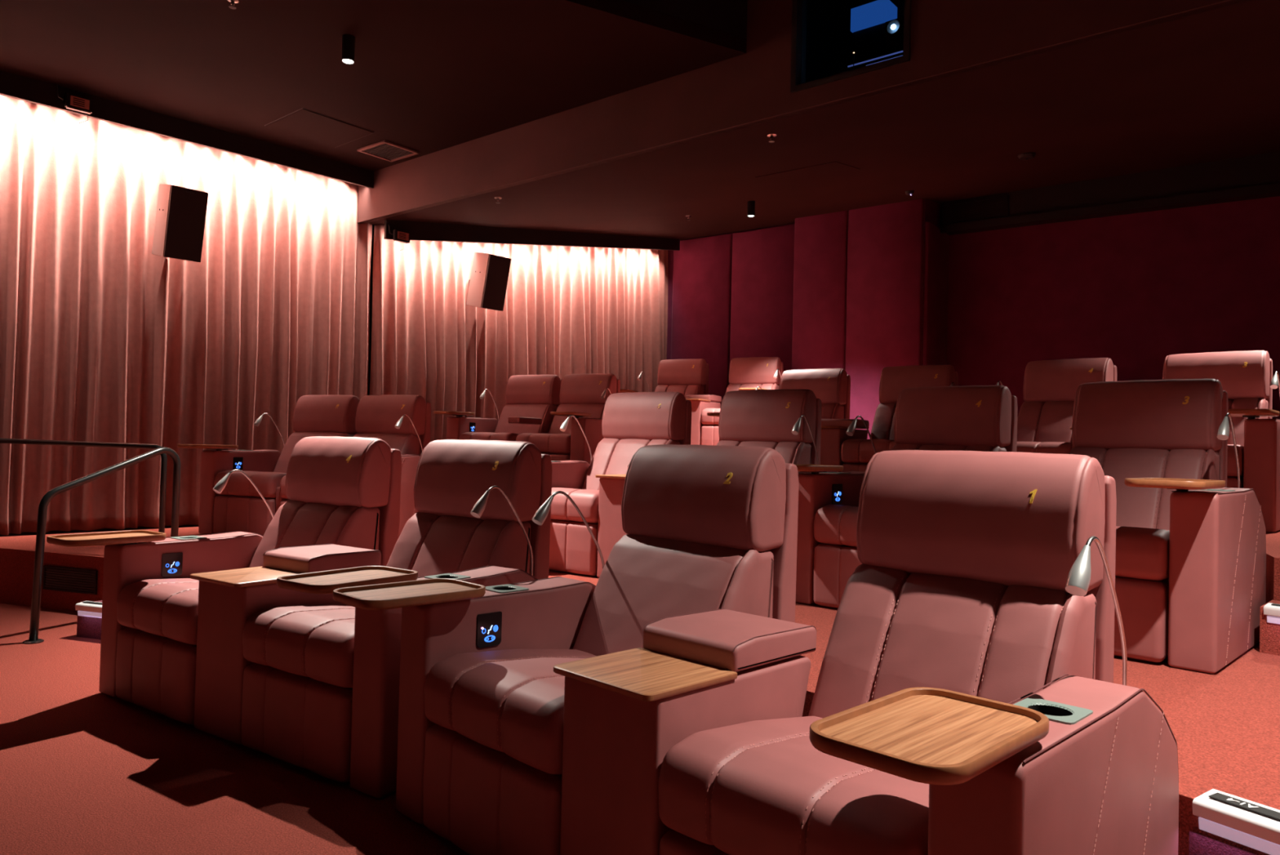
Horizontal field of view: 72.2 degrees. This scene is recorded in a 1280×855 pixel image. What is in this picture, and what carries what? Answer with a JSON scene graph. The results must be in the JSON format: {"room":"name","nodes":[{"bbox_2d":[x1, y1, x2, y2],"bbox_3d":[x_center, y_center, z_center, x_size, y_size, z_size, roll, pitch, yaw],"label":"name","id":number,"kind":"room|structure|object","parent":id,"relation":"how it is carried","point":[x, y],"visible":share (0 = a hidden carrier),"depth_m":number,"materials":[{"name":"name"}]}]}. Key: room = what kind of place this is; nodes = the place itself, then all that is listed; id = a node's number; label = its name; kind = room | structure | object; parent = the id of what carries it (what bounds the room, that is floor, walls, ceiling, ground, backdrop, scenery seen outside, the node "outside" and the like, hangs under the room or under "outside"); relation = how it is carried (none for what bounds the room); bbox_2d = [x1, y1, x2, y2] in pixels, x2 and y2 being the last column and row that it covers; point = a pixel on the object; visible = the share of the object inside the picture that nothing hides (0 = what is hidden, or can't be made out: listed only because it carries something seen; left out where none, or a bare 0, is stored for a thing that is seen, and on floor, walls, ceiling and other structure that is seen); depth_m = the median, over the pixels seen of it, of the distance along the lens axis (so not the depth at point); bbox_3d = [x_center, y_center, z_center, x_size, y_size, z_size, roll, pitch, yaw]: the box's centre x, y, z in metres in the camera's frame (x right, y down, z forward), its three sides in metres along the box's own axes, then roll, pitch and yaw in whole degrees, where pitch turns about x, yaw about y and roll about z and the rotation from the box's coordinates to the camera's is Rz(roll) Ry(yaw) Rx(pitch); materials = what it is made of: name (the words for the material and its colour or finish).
{"room":"auditorium","nodes":[
{"label":"auditorium","id":0,"kind":"room"},
{"bbox_2d":[0,224,373,536],"bbox_3d":[-4.979,-0.849,6.624,0.120,4.000,15.750,0,-2,43],"label":"wall","id":1,"kind":"structure","parent":0,"point":[24,533],"depth_m":7.65,"materials":[{"name":"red paint"}]},
{"bbox_2d":[151,183,208,262],"bbox_3d":[-3.846,-1.675,7.268,0.602,0.618,0.291,0,-2,43],"label":"wall speaker","id":2,"kind":"object","parent":1,"relation":"attached to","point":[181,211],"visible":0.99,"depth_m":7.10,"materials":[{"name":"grey plastic"}]},
{"bbox_2d":[466,251,511,311],"bbox_3d":[-1.706,-1.576,9.543,0.602,0.618,0.291,0,-2,43],"label":"wall speaker","id":3,"kind":"object","parent":1,"relation":"attached to","point":[489,277],"visible":0.97,"depth_m":9.38,"materials":[{"name":"grey plastic"}]},
{"bbox_2d":[481,253,511,311],"bbox_3d":[-1.535,-1.544,9.384,0.133,0.557,0.278,0,-2,43],"label":"speaker grille","id":4,"kind":"object","parent":3,"relation":"attached to","point":[495,268],"depth_m":9.35,"materials":[{"name":"black fabric"}]},
{"bbox_2d":[0,603,470,854],"bbox_3d":[-1.334,1.243,2.998,11.758,0.150,17.580,1,-1,36],"label":"floor","id":5,"kind":"structure","parent":0,"point":[85,770],"depth_m":2.84,"materials":[{"name":"red carpet"}]},
{"bbox_2d":[76,600,102,639],"bbox_3d":[-2.574,1.090,5.044,0.950,0.178,0.660,1,-1,18],"label":"step","id":6,"kind":"structure","parent":5,"relation":"on","point":[89,627],"depth_m":4.85,"materials":[{"name":"carpet"}]},
{"bbox_2d":[75,600,102,617],"bbox_3d":[-2.693,1.015,4.756,0.900,0.075,0.067,1,-1,18],"label":"step nosing","id":7,"kind":"structure","parent":6,"relation":"attached to","point":[85,608],"depth_m":4.84,"materials":[{"name":"white"}]},
{"bbox_2d":[22,446,180,644],"bbox_3d":[-3.070,0.638,5.091,0.097,1.059,0.896,1,-1,27],"label":"handrail","id":8,"kind":"object","parent":5,"relation":"on","point":[33,638],"visible":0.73,"depth_m":4.81,"materials":[{"name":"grey metal"}]},
{"bbox_2d":[46,435,401,724],"bbox_3d":[-1.822,0.599,3.930,0.780,1.143,1.231,1,-1,35],"label":"recliner","id":9,"kind":"object","parent":5,"relation":"on","point":[340,491],"visible":0.63,"depth_m":3.95,"materials":[{"name":"leather"}]},
{"bbox_2d":[116,577,199,644],"bbox_3d":[-1.784,0.764,3.843,0.608,0.193,0.708,1,-1,35],"label":"seat cushion","id":10,"kind":"object","parent":9,"relation":"on","point":[159,611],"depth_m":3.57,"materials":[{"name":"leather"}]},
{"bbox_2d":[213,469,274,517],"bbox_3d":[-1.935,0.398,4.307,0.208,0.387,0.285,1,-1,0],"label":"reading lamp","id":11,"kind":"object","parent":9,"relation":"attached to","point":[221,484],"depth_m":4.22,"materials":[{"name":"silver metal"}]},
{"bbox_2d":[190,543,381,745],"bbox_3d":[-1.419,0.838,3.541,0.334,0.670,0.657,1,-1,35],"label":"console","id":12,"kind":"object","parent":5,"relation":"on","point":[228,598],"visible":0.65,"depth_m":3.33,"materials":[{"name":"leather"}]},
{"bbox_2d":[241,439,552,798],"bbox_3d":[-0.909,0.609,3.296,0.776,1.143,1.231,1,-1,35],"label":"recliner","id":13,"kind":"object","parent":5,"relation":"on","point":[321,689],"visible":0.68,"depth_m":3.09,"materials":[{"name":"leather"}]},
{"bbox_2d":[242,603,355,687],"bbox_3d":[-1.007,0.772,3.304,0.608,0.193,0.708,1,-1,35],"label":"seat cushion","id":14,"kind":"object","parent":13,"relation":"on","point":[308,645],"depth_m":3.03,"materials":[{"name":"leather"}]},
{"bbox_2d":[470,485,533,575],"bbox_3d":[-0.517,0.413,3.323,0.208,0.387,0.285,1,-1,0],"label":"reading lamp","id":15,"kind":"object","parent":13,"relation":"attached to","point":[494,555],"depth_m":3.43,"materials":[{"name":"silver metal"}]},
{"bbox_2d":[333,444,799,854],"bbox_3d":[-0.201,0.614,2.687,1.231,1.143,0.780,3,-2,-45],"label":"recliner","id":16,"kind":"object","parent":5,"relation":"on","point":[707,527],"visible":0.75,"depth_m":2.69,"materials":[{"name":"leather"}]},
{"bbox_2d":[424,648,596,774],"bbox_3d":[-0.179,0.778,2.594,0.708,0.193,0.608,3,-2,-45],"label":"seat cushion","id":17,"kind":"object","parent":16,"relation":"on","point":[505,707],"depth_m":2.37,"materials":[{"name":"leather"}]},
{"bbox_2d":[532,490,604,568],"bbox_3d":[-0.244,0.415,3.078,0.250,0.387,0.249,1,-1,0],"label":"reading lamp","id":18,"kind":"object","parent":16,"relation":"attached to","point":[540,515],"depth_m":3.01,"materials":[{"name":"silver metal"}]},
{"bbox_2d":[553,608,817,854],"bbox_3d":[0.126,0.849,2.231,0.657,0.670,0.334,3,-2,-45],"label":"console","id":19,"kind":"object","parent":5,"relation":"on","point":[692,673],"visible":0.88,"depth_m":2.08,"materials":[{"name":"leather"}]},
{"bbox_2d":[657,449,1178,854],"bbox_3d":[0.583,0.617,1.899,1.231,1.143,0.776,3,-2,-45],"label":"recliner","id":20,"kind":"object","parent":5,"relation":"on","point":[966,700],"visible":1,"depth_m":1.87,"materials":[{"name":"leather"}]},
{"bbox_2d":[657,715,928,854],"bbox_3d":[0.488,0.781,1.923,0.708,0.193,0.608,3,-2,-45],"label":"seat cushion","id":21,"kind":"object","parent":20,"relation":"on","point":[755,787],"depth_m":1.72,"materials":[{"name":"leather"}]},
{"bbox_2d":[1065,535,1127,684],"bbox_3d":[0.974,0.420,1.855,0.250,0.387,0.249,1,-1,0],"label":"reading lamp","id":22,"kind":"object","parent":20,"relation":"attached to","point":[1078,579],"depth_m":1.87,"materials":[{"name":"silver metal"}]},
{"bbox_2d":[0,0,746,171],"bbox_3d":[-3.594,-2.684,1.871,7.975,0.100,11.671,0,-2,41],"label":"ceiling","id":23,"kind":"structure","parent":0,"point":[427,77],"depth_m":5.95,"materials":[{"name":"paint"}]},
{"bbox_2d":[0,94,372,534],"bbox_3d":[-4.833,-0.888,6.383,0.236,3.346,6.397,0,-2,43],"label":"curtain","id":24,"kind":"object","parent":23,"relation":"hanging from","point":[104,337],"visible":0.74,"depth_m":7.26,"materials":[{"name":"fabric"}]},
{"bbox_2d":[0,70,373,188],"bbox_3d":[-6.236,-2.561,4.599,0.030,0.165,10.970,0,-2,43],"label":"track","id":25,"kind":"structure","parent":23,"relation":"attached to","point":[11,85],"depth_m":7.22,"materials":[{"name":"black metal"}]},
{"bbox_2d":[57,84,93,123],"bbox_3d":[-4.261,-2.441,6.616,0.087,0.255,0.220,0,-2,43],"label":"floodlight","id":26,"kind":"object","parent":25,"relation":"attached to","point":[73,102],"visible":1,"depth_m":6.60,"materials":[{"name":"black metal"}]},
{"bbox_2d":[227,0,239,8],"bbox_3d":[-2.414,-2.512,5.203,0.070,0.050,0.069,1,-1,0],"label":"sprinkler","id":27,"kind":"object","parent":23,"relation":"attached to","point":[233,2],"visible":1,"depth_m":5.20,"materials":[{"name":"silver metal"}]},
{"bbox_2d":[263,107,374,147],"bbox_3d":[-2.683,-2.497,7.351,0.643,0.007,0.668,0,-2,40],"label":"ceiling hatch","id":28,"kind":"object","parent":23,"relation":"attached to","point":[303,122],"visible":1,"depth_m":7.32,"materials":[{"name":"paint"}]},
{"bbox_2d":[341,34,355,63],"bbox_3d":[-1.876,-2.431,5.648,0.080,0.166,0.080,1,-1,0],"label":"spotlight","id":29,"kind":"object","parent":23,"relation":"in","point":[348,55],"visible":1,"depth_m":5.62,"materials":[{"name":"black metal"}]},
{"bbox_2d":[356,140,419,161],"bbox_3d":[-2.255,-2.471,7.863,0.410,0.015,0.370,0,-1,38],"label":"ceiling vent","id":30,"kind":"object","parent":23,"relation":"in","point":[385,150],"visible":1,"depth_m":7.86,"materials":[{"name":"metal"}]},
{"bbox_2d":[0,526,1279,854],"bbox_3d":[2.021,1.141,5.933,10.616,0.380,9.183,0,-2,41],"label":"floor","id":31,"kind":"structure","parent":0,"point":[1224,723],"depth_m":2.90,"materials":[{"name":"red carpet"}]},
{"bbox_2d":[42,564,97,594],"bbox_3d":[-3.606,0.964,5.551,0.460,0.150,0.011,1,-1,20],"label":"floor vent","id":32,"kind":"object","parent":31,"relation":"in","point":[55,578],"visible":1,"depth_m":5.55,"materials":[{"name":"black metal"}]},
{"bbox_2d":[0,438,167,533],"bbox_3d":[-3.762,0.443,5.765,1.656,0.722,0.090,1,-1,17],"label":"guard rail","id":33,"kind":"object","parent":31,"relation":"on","point":[18,441],"visible":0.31,"depth_m":5.62,"materials":[{"name":"grey metal"}]},
{"bbox_2d":[177,394,359,535],"bbox_3d":[-2.953,0.276,7.087,0.780,1.143,1.231,1,-1,24],"label":"recliner","id":34,"kind":"object","parent":31,"relation":"on","point":[239,507],"visible":0.59,"depth_m":6.88,"materials":[{"name":"leather"}]},
{"bbox_2d":[206,448,227,450],"bbox_3d":[-3.320,0.174,6.895,0.076,0.020,0.150,1,-1,24],"label":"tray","id":35,"kind":"object","parent":34,"relation":"on","point":[217,449],"depth_m":6.89,"materials":[{"name":"wood"}]},
{"bbox_2d":[213,470,286,497],"bbox_3d":[-2.901,0.441,7.010,0.608,0.193,0.708,1,-1,24],"label":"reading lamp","id":36,"kind":"object","parent":34,"relation":"on","point":[237,486],"depth_m":6.68,"materials":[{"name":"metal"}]},
{"bbox_2d":[253,413,284,445],"bbox_3d":[-3.135,0.072,7.436,0.157,0.387,0.313,1,-1,0],"label":"reading lamp","id":37,"kind":"object","parent":34,"relation":"attached to","point":[257,422],"depth_m":7.35,"materials":[{"name":"silver metal"}]},
{"bbox_2d":[275,486,284,511],"bbox_3d":[-2.526,0.455,7.013,0.059,0.790,0.929,1,-1,24],"label":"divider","id":38,"kind":"object","parent":31,"relation":"on","point":[278,498],"visible":0.09,"depth_m":6.59,"materials":[{"name":"leather"}]},
{"bbox_2d":[280,394,431,535],"bbox_3d":[-2.178,0.288,6.743,0.776,1.143,1.231,1,-1,24],"label":"recliner","id":39,"kind":"object","parent":31,"relation":"on","point":[403,421],"visible":0.27,"depth_m":7.07,"materials":[{"name":"leather"}]},
{"bbox_2d":[280,475,288,498],"bbox_3d":[-2.277,0.451,6.732,0.608,0.193,0.708,1,-1,24],"label":"seat cushion","id":40,"kind":"object","parent":39,"relation":"on","point":[282,484],"depth_m":6.52,"materials":[{"name":"leather"}]},
{"bbox_2d":[394,413,422,451],"bbox_3d":[-1.798,0.093,6.843,0.157,0.387,0.313,1,-1,0],"label":"reading lamp","id":41,"kind":"object","parent":39,"relation":"attached to","point":[406,443],"depth_m":6.99,"materials":[{"name":"silver metal"}]},
{"bbox_2d":[595,464,629,577],"bbox_3d":[0.055,0.549,5.258,0.334,0.670,0.657,1,-1,36],"label":"console","id":42,"kind":"object","parent":31,"relation":"on","point":[611,530],"visible":0.14,"depth_m":5.07,"materials":[{"name":"leather"}]},
{"bbox_2d":[548,391,691,575],"bbox_3d":[-0.336,0.311,5.659,0.780,1.143,1.231,1,-1,36],"label":"recliner","id":43,"kind":"object","parent":31,"relation":"on","point":[631,421],"visible":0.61,"depth_m":5.82,"materials":[{"name":"leather"}]},
{"bbox_2d":[551,487,599,523],"bbox_3d":[-0.301,0.476,5.571,0.608,0.193,0.708,1,-1,36],"label":"seat cushion","id":44,"kind":"object","parent":43,"relation":"on","point":[587,499],"depth_m":5.22,"materials":[{"name":"leather"}]},
{"bbox_2d":[560,414,591,459],"bbox_3d":[-0.437,0.110,6.039,0.215,0.387,0.280,1,-1,0],"label":"reading lamp","id":45,"kind":"object","parent":43,"relation":"attached to","point":[563,426],"depth_m":5.98,"materials":[{"name":"silver metal"}]},
{"bbox_2d":[716,389,821,472],"bbox_3d":[0.558,0.320,4.997,0.776,1.143,1.231,1,-1,36],"label":"recliner","id":46,"kind":"object","parent":31,"relation":"on","point":[788,422],"visible":0.28,"depth_m":5.32,"materials":[{"name":"leather"}]},
{"bbox_2d":[791,414,819,464],"bbox_3d":[0.950,0.124,5.013,0.215,0.387,0.280,1,-1,0],"label":"reading lamp","id":47,"kind":"object","parent":46,"relation":"attached to","point":[797,454],"depth_m":5.12,"materials":[{"name":"silver metal"}]},
{"bbox_2d":[794,385,1017,608],"bbox_3d":[1.291,0.328,4.497,0.780,1.143,1.231,0,-2,45],"label":"recliner","id":48,"kind":"object","parent":31,"relation":"on","point":[980,418],"visible":0.41,"depth_m":4.54,"materials":[{"name":"leather"}]},
{"bbox_2d":[800,471,826,473],"bbox_3d":[0.879,0.228,4.448,0.076,0.020,0.150,0,-2,45],"label":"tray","id":49,"kind":"object","parent":48,"relation":"on","point":[812,472],"depth_m":4.43,"materials":[{"name":"metal"}]},
{"bbox_2d":[813,504,858,546],"bbox_3d":[1.314,0.492,4.404,0.608,0.193,0.708,0,-2,45],"label":"seat cushion","id":50,"kind":"object","parent":48,"relation":"on","point":[834,525],"depth_m":4.29,"materials":[{"name":"leather"}]},
{"bbox_2d":[845,415,876,453],"bbox_3d":[1.246,0.128,4.888,0.249,0.387,0.251,1,-1,0],"label":"reading lamp","id":51,"kind":"object","parent":48,"relation":"attached to","point":[851,429],"depth_m":4.80,"materials":[{"name":"silver metal"}]},
{"bbox_2d":[1069,378,1266,673],"bbox_3d":[2.082,0.331,3.715,0.776,1.143,1.231,0,-2,45],"label":"recliner","id":52,"kind":"object","parent":31,"relation":"on","point":[1190,561],"visible":0.61,"depth_m":3.47,"materials":[{"name":"leather"}]},
{"bbox_2d":[1115,525,1169,580],"bbox_3d":[1.987,0.495,3.739,0.608,0.193,0.708,0,-2,45],"label":"seat cushion","id":53,"kind":"object","parent":52,"relation":"on","point":[1142,552],"depth_m":3.34,"materials":[{"name":"leather"}]},
{"bbox_2d":[1166,488,1188,491],"bbox_3d":[2.037,0.233,3.304,0.076,0.020,0.150,0,-2,45],"label":"bracket","id":54,"kind":"object","parent":52,"relation":"on","point":[1177,490],"depth_m":3.30,"materials":[{"name":"metal"}]},
{"bbox_2d":[1217,412,1239,488],"bbox_3d":[2.473,0.134,3.675,0.249,0.387,0.251,1,-1,0],"label":"reading lamp","id":55,"kind":"object","parent":52,"relation":"attached to","point":[1223,433],"depth_m":3.61,"materials":[{"name":"silver metal"}]},
{"bbox_2d":[1188,830,1257,854],"bbox_3d":[1.763,1.062,1.190,0.010,0.290,1.920,2,-1,-32],"label":"carpet","id":56,"kind":"object","parent":31,"relation":"attached to","point":[1199,844],"visible":1,"depth_m":1.97,"materials":[{"name":"carpet"}]},
{"bbox_2d":[1192,788,1279,854],"bbox_3d":[1.403,0.876,1.857,0.095,0.076,0.398,2,-1,-32],"label":"step light","id":57,"kind":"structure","parent":31,"relation":"attached to","point":[1255,825],"depth_m":1.93,"materials":[{"name":"white plastic"}]},
{"bbox_2d":[1259,599,1279,655],"bbox_3d":[3.094,0.827,3.095,0.350,0.185,1.503,3,-2,-43],"label":"step","id":58,"kind":"structure","parent":31,"relation":"on","point":[1269,633],"depth_m":3.55,"materials":[{"name":"red carpet"}]},
{"bbox_2d":[1263,602,1279,623],"bbox_3d":[3.019,0.752,3.005,0.067,0.075,1.478,2,-2,-39],"label":"step nosing","id":59,"kind":"structure","parent":58,"relation":"attached to","point":[1270,609],"depth_m":3.54,"materials":[{"name":"white"}]},
{"bbox_2d":[622,0,747,38],"bbox_3d":[0.480,-3.139,3.058,8.447,1.059,14.502,1,-1,36],"label":"ceiling","id":60,"kind":"structure","parent":0,"point":[730,16],"depth_m":5.61,"materials":[{"name":"black paint"}]},
{"bbox_2d":[357,0,1249,222],"bbox_3d":[0.992,-2.751,5.576,9.702,1.545,0.100,0,-2,40],"label":"ceiling beam","id":61,"kind":"structure","parent":0,"point":[947,36],"depth_m":5.77,"materials":[{"name":"paint"}]},
{"bbox_2d":[790,0,911,93],"bbox_3d":[1.291,-2.579,5.316,0.773,0.965,0.125,0,-2,40],"label":"window","id":62,"kind":"structure","parent":61,"relation":"attached to","point":[832,41],"depth_m":5.34,"materials":[{"name":"black glass"}]},
{"bbox_2d":[357,0,1279,240],"bbox_3d":[2.860,-2.352,7.732,9.906,0.922,5.787,0,-2,40],"label":"ceiling","id":63,"kind":"structure","parent":0,"point":[1202,87],"depth_m":6.75,"materials":[{"name":"paint"}]},
{"bbox_2d":[368,224,667,441],"bbox_3d":[-1.067,-0.844,10.389,0.230,3.608,4.552,0,-2,43],"label":"curtain","id":64,"kind":"object","parent":63,"relation":"hanging from","point":[567,310],"visible":0.47,"depth_m":9.98,"materials":[{"name":"fabric"}]},
{"bbox_2d":[384,219,679,250],"bbox_3d":[-0.984,-2.189,10.185,0.030,0.834,4.380,0,-2,43],"label":"track","id":65,"kind":"structure","parent":63,"relation":"attached to","point":[420,231],"depth_m":9.77,"materials":[{"name":"black metal"}]},
{"bbox_2d":[386,222,410,250],"bbox_3d":[-2.373,-1.876,8.627,0.087,0.255,0.220,0,-2,43],"label":"floodlight","id":66,"kind":"object","parent":65,"relation":"attached to","point":[401,236],"visible":1,"depth_m":8.61,"materials":[{"name":"black metal"}]},
{"bbox_2d":[746,200,755,217],"bbox_3d":[1.137,-2.234,8.974,0.080,0.156,0.080,1,-1,0],"label":"ceiling spotlight","id":67,"kind":"object","parent":63,"relation":"in","point":[751,204],"visible":1,"depth_m":8.94,"materials":[{"name":"black metal"}]},
{"bbox_2d":[755,161,860,183],"bbox_3d":[1.455,-2.208,7.623,0.750,0.085,0.500,1,-1,37],"label":"ceiling hatch","id":68,"kind":"object","parent":63,"relation":"attached to","point":[833,167],"visible":1,"depth_m":7.60,"materials":[{"name":"paint"}]},
{"bbox_2d":[1017,151,1035,159],"bbox_3d":[3.278,-2.295,7.442,0.140,0.044,0.140,1,-1,0],"label":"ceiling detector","id":69,"kind":"object","parent":63,"relation":"attached to","point":[1025,156],"visible":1,"depth_m":7.41,"materials":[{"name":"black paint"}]},
{"bbox_2d":[844,199,942,368],"bbox_3d":[2.699,-1.092,10.387,1.555,3.020,0.807,1,-1,36],"label":"wall column","id":70,"kind":"structure","parent":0,"point":[932,210],"depth_m":9.76,"materials":[{"name":"red fabric"}]},
{"bbox_2d":[791,210,848,369],"bbox_3d":[2.090,-1.101,10.297,0.660,2.865,0.046,1,-1,36],"label":"wall panel","id":71,"kind":"object","parent":70,"relation":"attached to","point":[820,241],"visible":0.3,"depth_m":10.27,"materials":[{"name":"red fabric"}]},
{"bbox_2d":[844,199,924,439],"bbox_3d":[2.719,-1.093,9.840,0.863,2.860,0.046,1,-1,36],"label":"wall panel","id":72,"kind":"object","parent":70,"relation":"attached to","point":[885,247],"visible":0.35,"depth_m":9.84,"materials":[{"name":"red fabric"}]},
{"bbox_2d":[922,222,949,364],"bbox_3d":[3.340,-0.945,9.909,0.040,2.599,0.760,1,-1,36],"label":"wall panel","id":73,"kind":"object","parent":70,"relation":"attached to","point":[936,243],"visible":0.65,"depth_m":9.82,"materials":[{"name":"red fabric"}]},
{"bbox_2d":[666,195,1279,418],"bbox_3d":[4.411,-0.709,9.415,9.721,4.300,0.550,1,-1,36],"label":"wall","id":74,"kind":"structure","parent":0,"point":[1135,291],"depth_m":9.16,"materials":[{"name":"red fabric"}]},
{"bbox_2d":[671,234,732,408],"bbox_3d":[0.795,-1.098,11.681,0.904,2.850,0.050,1,-1,36],"label":"wall panel","id":75,"kind":"object","parent":74,"relation":"attached to","point":[702,267],"visible":0.5,"depth_m":11.62,"materials":[{"name":"red fabric"}]},
{"bbox_2d":[728,224,795,384],"bbox_3d":[1.555,-1.090,11.128,0.944,2.850,0.050,1,-1,36],"label":"wall panel","id":76,"kind":"object","parent":74,"relation":"attached to","point":[762,304],"visible":0.4,"depth_m":11.12,"materials":[{"name":"red fabric"}]},
{"bbox_2d":[940,151,1279,235],"bbox_3d":[5.659,-2.416,8.527,5.300,0.483,0.380,1,-1,36],"label":"ceiling beam","id":77,"kind":"structure","parent":0,"point":[1254,176],"depth_m":8.86,"materials":[{"name":"black paint"}]},
{"bbox_2d":[1265,529,1279,603],"bbox_3d":[2.342,0.815,7.392,9.966,0.387,6.171,0,-2,39],"label":"floor","id":78,"kind":"structure","parent":0,"point":[1273,539],"depth_m":3.85,"materials":[{"name":"red carpet"}]},
{"bbox_2d":[433,374,561,440],"bbox_3d":[-1.427,-0.014,9.034,0.827,1.143,1.231,1,-1,27],"label":"recliner","id":79,"kind":"object","parent":78,"relation":"on","point":[531,399],"visible":0.52,"depth_m":9.24,"materials":[{"name":"leather"}]},
{"bbox_2d":[459,431,518,440],"bbox_3d":[-1.398,0.151,8.964,0.608,0.193,0.708,1,-1,27],"label":"seat cushion","id":80,"kind":"object","parent":79,"relation":"on","point":[506,436],"depth_m":8.66,"materials":[{"name":"leather"}]},
{"bbox_2d":[479,388,498,421],"bbox_3d":[-1.612,-0.217,9.402,0.170,0.387,0.307,1,-1,0],"label":"reading lamp","id":81,"kind":"object","parent":79,"relation":"attached to","point":[482,396],"depth_m":9.31,"materials":[{"name":"silver metal"}]},
{"bbox_2d":[515,373,620,464],"bbox_3d":[-0.689,-0.003,8.664,0.776,1.143,1.231,1,-1,27],"label":"recliner","id":82,"kind":"object","parent":78,"relation":"on","point":[584,397],"visible":0.63,"depth_m":8.69,"materials":[{"name":"leather"}]},
{"bbox_2d":[515,432,570,453],"bbox_3d":[-0.788,0.160,8.658,0.608,0.193,0.708,1,-1,27],"label":"seat cushion","id":83,"kind":"object","parent":82,"relation":"on","point":[551,442],"depth_m":8.32,"materials":[{"name":"leather"}]},
{"bbox_2d":[600,387,611,399],"bbox_3d":[-0.305,-0.198,8.746,0.170,0.387,0.307,1,-1,0],"label":"reading lamp","id":84,"kind":"object","parent":82,"relation":"attached to","point":[606,392],"depth_m":8.92,"materials":[{"name":"silver metal"}]},
{"bbox_2d":[706,368,850,440],"bbox_3d":[1.210,0.022,7.615,0.780,1.143,1.231,1,-1,36],"label":"recliner","id":85,"kind":"object","parent":78,"relation":"on","point":[832,386],"visible":0.19,"depth_m":7.81,"materials":[{"name":"leather"}]},
{"bbox_2d":[820,418,869,471],"bbox_3d":[1.605,0.261,7.218,0.334,0.670,0.657,1,-1,36],"label":"console","id":86,"kind":"object","parent":78,"relation":"on","point":[833,431],"visible":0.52,"depth_m":6.96,"materials":[{"name":"leather"}]},
{"bbox_2d":[840,364,958,471],"bbox_3d":[2.110,0.031,6.962,0.776,1.143,1.231,1,-1,36],"label":"recliner","id":87,"kind":"object","parent":78,"relation":"on","point":[893,380],"visible":0.23,"depth_m":7.29,"materials":[{"name":"leather"}]},
{"bbox_2d":[840,438,896,463],"bbox_3d":[2.011,0.195,6.971,0.608,0.193,0.708,1,-1,36],"label":"seat cushion","id":88,"kind":"object","parent":87,"relation":"on","point":[855,451],"depth_m":6.78,"materials":[{"name":"leather"}]},
{"bbox_2d":[995,357,1116,453],"bbox_3d":[2.826,0.036,6.336,0.780,1.143,1.231,0,-2,44],"label":"recliner","id":89,"kind":"object","parent":78,"relation":"on","point":[1045,417],"visible":0.42,"depth_m":6.54,"materials":[{"name":"leather"}]},
{"bbox_2d":[1016,441,1071,453],"bbox_3d":[2.850,0.201,6.243,0.608,0.193,0.708,0,-2,44],"label":"seat cushion","id":90,"kind":"object","parent":89,"relation":"on","point":[1054,447],"depth_m":5.91,"materials":[{"name":"leather"}]},
{"bbox_2d":[1162,350,1279,532],"bbox_3d":[3.626,0.040,5.563,0.776,1.143,1.231,0,-2,44],"label":"recliner","id":91,"kind":"object","parent":78,"relation":"on","point":[1247,379],"visible":0.46,"depth_m":5.66,"materials":[{"name":"leather"}]},
{"bbox_2d":[1226,444,1244,476],"bbox_3d":[3.531,0.204,5.586,0.608,0.193,0.708,0,-2,44],"label":"seat cushion","id":92,"kind":"object","parent":91,"relation":"on","point":[1231,458],"depth_m":5.16,"materials":[{"name":"leather"}]},
{"bbox_2d":[1242,415,1259,418],"bbox_3d":[3.586,-0.058,5.151,0.076,0.020,0.150,0,-2,44],"label":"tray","id":93,"kind":"object","parent":91,"relation":"on","point":[1247,416],"depth_m":5.12,"materials":[{"name":"wood"}]},
{"bbox_2d":[1270,371,1279,395],"bbox_3d":[4.018,-0.157,5.527,0.246,0.387,0.254,1,-1,0],"label":"reading lamp","id":94,"kind":"object","parent":91,"relation":"attached to","point":[1275,382],"depth_m":5.43,"materials":[{"name":"silver metal"}]},
{"bbox_3d":[3.124,0.502,8.330,10.084,0.370,7.430,1,-1,0],"label":"floor","id":95,"kind":"structure","parent":0,"visible":0},
{"bbox_2d":[619,358,709,396],"bbox_3d":[0.211,-0.288,10.411,0.780,1.143,1.231,1,-1,28],"label":"recliner","id":96,"kind":"object","parent":95,"relation":"on","point":[685,376],"visible":0.3,"depth_m":10.70,"materials":[{"name":"leather"}]},
{"bbox_2d":[637,371,649,391],"bbox_3d":[0.053,-0.491,10.771,0.175,0.387,0.305,1,-1,0],"label":"reading lamp","id":97,"kind":"object","parent":96,"relation":"attached to","point":[639,377],"depth_m":10.67,"materials":[{"name":"silver metal"}]},
{"bbox_2d":[684,394,721,444],"bbox_3d":[0.659,-0.047,10.076,0.334,0.670,0.657,1,-1,28],"label":"console","id":98,"kind":"object","parent":95,"relation":"on","point":[700,402],"visible":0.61,"depth_m":9.78,"materials":[{"name":"leather"}]},
{"bbox_2d":[701,356,782,444],"bbox_3d":[1.197,-0.274,9.896,0.776,1.143,1.231,1,-1,28],"label":"recliner","id":99,"kind":"object","parent":95,"relation":"on","point":[765,372],"visible":0.3,"depth_m":10.22,"materials":[{"name":"leather"}]},
{"bbox_2d":[701,408,719,425],"bbox_3d":[1.098,-0.111,9.892,0.608,0.193,0.708,1,-1,28],"label":"seat cushion","id":100,"kind":"object","parent":99,"relation":"on","point":[706,420],"depth_m":9.68,"materials":[{"name":"leather"}]},
{"bbox_2d":[773,368,781,377],"bbox_3d":[1.582,-0.469,9.972,0.175,0.387,0.305,1,-1,0],"label":"reading lamp","id":101,"kind":"object","parent":99,"relation":"attached to","point":[775,371],"depth_m":9.87,"materials":[{"name":"silver metal"}]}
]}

